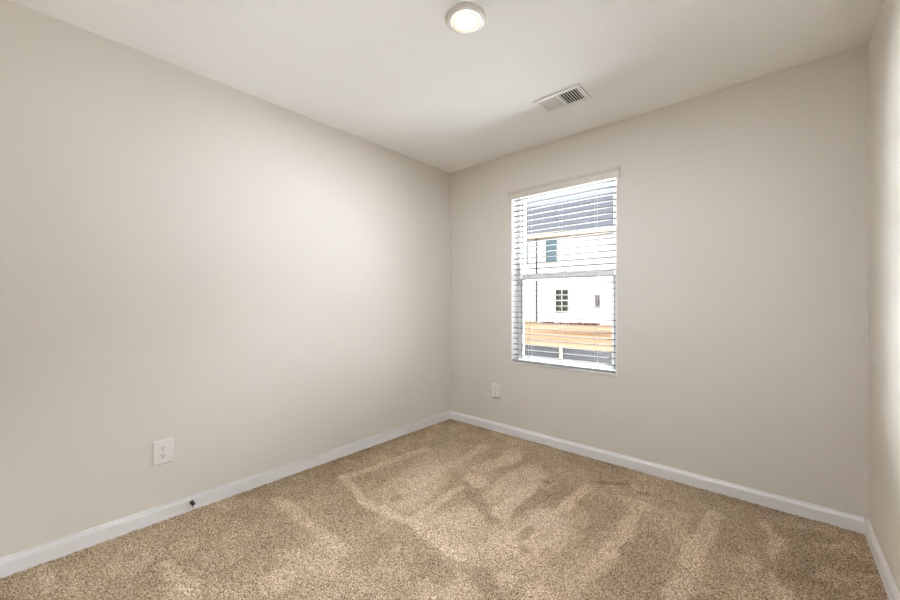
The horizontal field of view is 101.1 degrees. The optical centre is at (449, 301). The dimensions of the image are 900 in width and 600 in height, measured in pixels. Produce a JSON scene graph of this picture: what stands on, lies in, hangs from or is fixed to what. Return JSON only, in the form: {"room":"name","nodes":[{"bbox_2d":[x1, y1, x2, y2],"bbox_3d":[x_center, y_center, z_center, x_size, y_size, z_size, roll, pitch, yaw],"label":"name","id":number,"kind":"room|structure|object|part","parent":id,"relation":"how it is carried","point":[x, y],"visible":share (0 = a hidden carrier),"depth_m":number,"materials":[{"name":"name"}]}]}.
{"room":"empty bedroom","nodes":[
{"label":"empty bedroom","id":0,"kind":"room"},
{"bbox_2d":[0,0,449,557],"bbox_3d":[-1.028,-0.062,2.642,0.160,2.440,3.240,0,0,42],"label":"wall","id":1,"kind":"structure","parent":0,"point":[248,282],"depth_m":2.03,"materials":[{"name":"white paint"}]},
{"bbox_2d":[153,438,172,465],"bbox_3d":[-1.518,0.793,1.962,0.009,0.127,0.087,0,0,42],"label":"wall outlet","id":2,"kind":"object","parent":1,"relation":"attached to","point":[162,449],"visible":1,"depth_m":1.96,"materials":[{"name":"white plastic"}]},
{"bbox_2d":[159,452,166,458],"bbox_3d":[-1.516,0.812,1.960,0.002,0.028,0.034,0,0,42],"label":"receptacle","id":3,"kind":"object","parent":2,"relation":"attached to","point":[162,455],"depth_m":1.96,"materials":[{"name":"white plastic"}]},
{"bbox_2d":[159,445,166,450],"bbox_3d":[-1.516,0.773,1.960,0.002,0.028,0.034,0,0,42],"label":"receptacle","id":4,"kind":"object","parent":2,"relation":"attached to","point":[161,447],"depth_m":1.96,"materials":[{"name":"white plastic"}]},
{"bbox_2d":[0,410,450,577],"bbox_3d":[-0.963,1.115,2.584,0.014,0.083,2.920,0,0,42],"label":"baseboard","id":5,"kind":"structure","parent":1,"relation":"attached to","point":[23,560],"depth_m":2.00,"materials":[{"name":"white paint"}]},
{"bbox_2d":[190,500,197,508],"bbox_3d":[-1.399,1.108,2.024,0.077,0.022,0.022,0,0,42],"label":"door stop","id":6,"kind":"object","parent":5,"relation":"attached to","point":[192,502],"visible":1,"depth_m":2.02,"materials":[{"name":"grey metal"}]},
{"bbox_2d":[0,419,888,599],"bbox_3d":[0.070,1.178,1.668,3.096,0.060,3.240,0,0,42],"label":"floor","id":7,"kind":"structure","parent":0,"point":[450,509],"depth_m":1.76,"materials":[{"name":"carpet"}]},
{"bbox_2d":[11,0,882,172],"bbox_3d":[0.070,-1.342,1.668,3.096,0.120,3.240,0,0,42],"label":"ceiling","id":8,"kind":"structure","parent":0,"point":[393,75],"depth_m":1.89,"materials":[{"name":"white paint"}]},
{"bbox_2d":[445,2,486,34],"bbox_3d":[0.072,-1.274,1.678,0.186,0.015,0.186,0,0,42],"label":"recessed light","id":9,"kind":"object","parent":8,"relation":"in","point":[472,18],"visible":1,"depth_m":1.66,"materials":[{"name":"white plastic"}]},
{"bbox_2d":[533,84,590,113],"bbox_3d":[0.708,-1.277,2.346,0.300,0.010,0.200,0,0,42],"label":"ceiling vent","id":10,"kind":"object","parent":8,"relation":"in","point":[570,96],"visible":1,"depth_m":2.33,"materials":[{"name":"white metal"}]},
{"bbox_2d":[450,44,867,519],"bbox_3d":[1.092,-0.062,2.821,2.776,2.440,0.160,0,0,42],"label":"wall","id":11,"kind":"structure","parent":0,"point":[742,208],"depth_m":2.23,"materials":[{"name":"white paint"}]},
{"bbox_2d":[492,383,499,398],"bbox_3d":[0.408,0.794,3.313,0.087,0.127,0.009,0,0,42],"label":"wall outlet","id":12,"kind":"object","parent":11,"relation":"attached to","point":[495,387],"visible":1,"depth_m":3.31,"materials":[{"name":"white plastic"}]},
{"bbox_2d":[511,178,616,375],"bbox_3d":[0.905,-0.214,2.975,0.877,1.479,0.157,0,0,42],"label":"window","id":13,"kind":"structure","parent":11,"relation":"in","point":[517,292],"depth_m":3.21,"materials":[{"name":"white paint"}]},
{"bbox_2d":[507,165,619,372],"bbox_3d":[0.867,-0.224,2.932,0.915,1.466,0.091,0,0,42],"label":"window blind","id":14,"kind":"object","parent":13,"relation":"attached to","point":[611,172],"visible":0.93,"depth_m":2.84,"materials":[{"name":"white plastic"}]},
{"bbox_3d":[0.676,-0.209,3.125,0.002,1.402,0.055,0,0,42],"label":"ladder cord","id":15,"kind":"part","parent":14,"relation":"part of","materials":[{"name":"white fabric"}]},
{"bbox_3d":[0.879,0.500,2.946,0.855,0.016,0.051,0,0,42],"label":"rail","id":16,"kind":"part","parent":14,"relation":"part of","materials":[{"name":"grey plastic"}]},
{"bbox_3d":[1.089,-0.209,2.760,0.002,1.402,0.055,0,0,42],"label":"ladder cord","id":17,"kind":"part","parent":14,"relation":"part of","materials":[{"name":"white fabric"}]},
{"bbox_3d":[0.884,0.518,2.952,0.876,0.013,0.095,0,0,42],"label":"sill","id":18,"kind":"part","parent":13,"relation":"part of","materials":[{"name":"white paint"}]},
{"bbox_3d":[0.927,0.131,3.000,0.783,0.741,0.026,0,0,42],"label":"sash","id":19,"kind":"part","parent":13,"relation":"part of","materials":[{"name":"white plastic"}]},
{"bbox_3d":[0.946,-0.566,3.022,0.783,0.728,0.024,0,0,42],"label":"sash","id":20,"kind":"part","parent":13,"relation":"part of","materials":[{"name":"white plastic"}]},
{"bbox_2d":[450,411,864,533],"bbox_3d":[1.034,1.115,2.756,2.748,0.083,0.014,0,0,42],"label":"baseboard","id":21,"kind":"structure","parent":11,"relation":"attached to","point":[844,520],"depth_m":2.32,"materials":[{"name":"white paint"}]},
{"bbox_2d":[868,0,899,592],"bbox_3d":[1.169,-0.062,0.695,0.160,2.440,3.240,0,0,42],"label":"wall","id":22,"kind":"structure","parent":0,"point":[884,43],"depth_m":1.57,"materials":[{"name":"white paint"}]},
{"bbox_2d":[865,518,899,599],"bbox_3d":[1.104,1.115,0.752,0.014,0.083,2.920,0,0,42],"label":"baseboard","id":23,"kind":"structure","parent":22,"relation":"attached to","point":[891,589],"depth_m":1.55,"materials":[{"name":"white paint"}]},
{"label":"outside","id":24,"kind":"structure","parent":0,"visible":0},
{"bbox_2d":[525,323,611,352],"bbox_3d":[23.275,1.553,29.941,80.000,0.300,69.820,0,0,42],"label":"ground","id":25,"kind":"structure","parent":24,"point":[535,327],"depth_m":15.07,"materials":[{"name":"soil"}]},
{"bbox_2d":[525,345,611,363],"bbox_3d":[1.944,1.090,6.446,11.200,0.624,0.088,0,0,42],"label":"fence","id":26,"kind":"object","parent":25,"relation":"on","point":[537,348],"visible":0.05,"depth_m":6.37,"materials":[{"name":"wood"}]},
{"bbox_2d":[525,195,612,324],"bbox_3d":[9.177,-3.170,28.539,17.800,9.144,9.330,0,0,33],"label":"neighboring house","id":27,"kind":"structure","parent":25,"relation":"on","point":[553,292],"depth_m":24.46,"materials":[{"name":"white"}]},
{"bbox_3d":[5.077,-3.407,25.859,0.750,1.470,0.018,0,0,33],"label":"pane","id":28,"kind":"part","parent":27,"relation":"part of","materials":[{"name":"white glass"}]},
{"bbox_3d":[6.774,-3.407,24.763,0.750,1.470,0.018,0,0,33],"label":"pane","id":29,"kind":"part","parent":27,"relation":"part of","materials":[{"name":"blue glass"}]},
{"bbox_3d":[7.362,-0.102,24.383,0.790,1.380,0.018,0,0,33],"label":"pane","id":30,"kind":"part","parent":27,"relation":"part of","materials":[{"name":"grey glass"}]},
{"bbox_2d":[540,321,599,325],"bbox_3d":[7.369,1.364,23.061,3.640,0.258,0.966,0,0,33],"label":"mulch","id":31,"kind":"object","parent":25,"relation":"on","point":[547,322],"visible":0.67,"depth_m":22.61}
]}

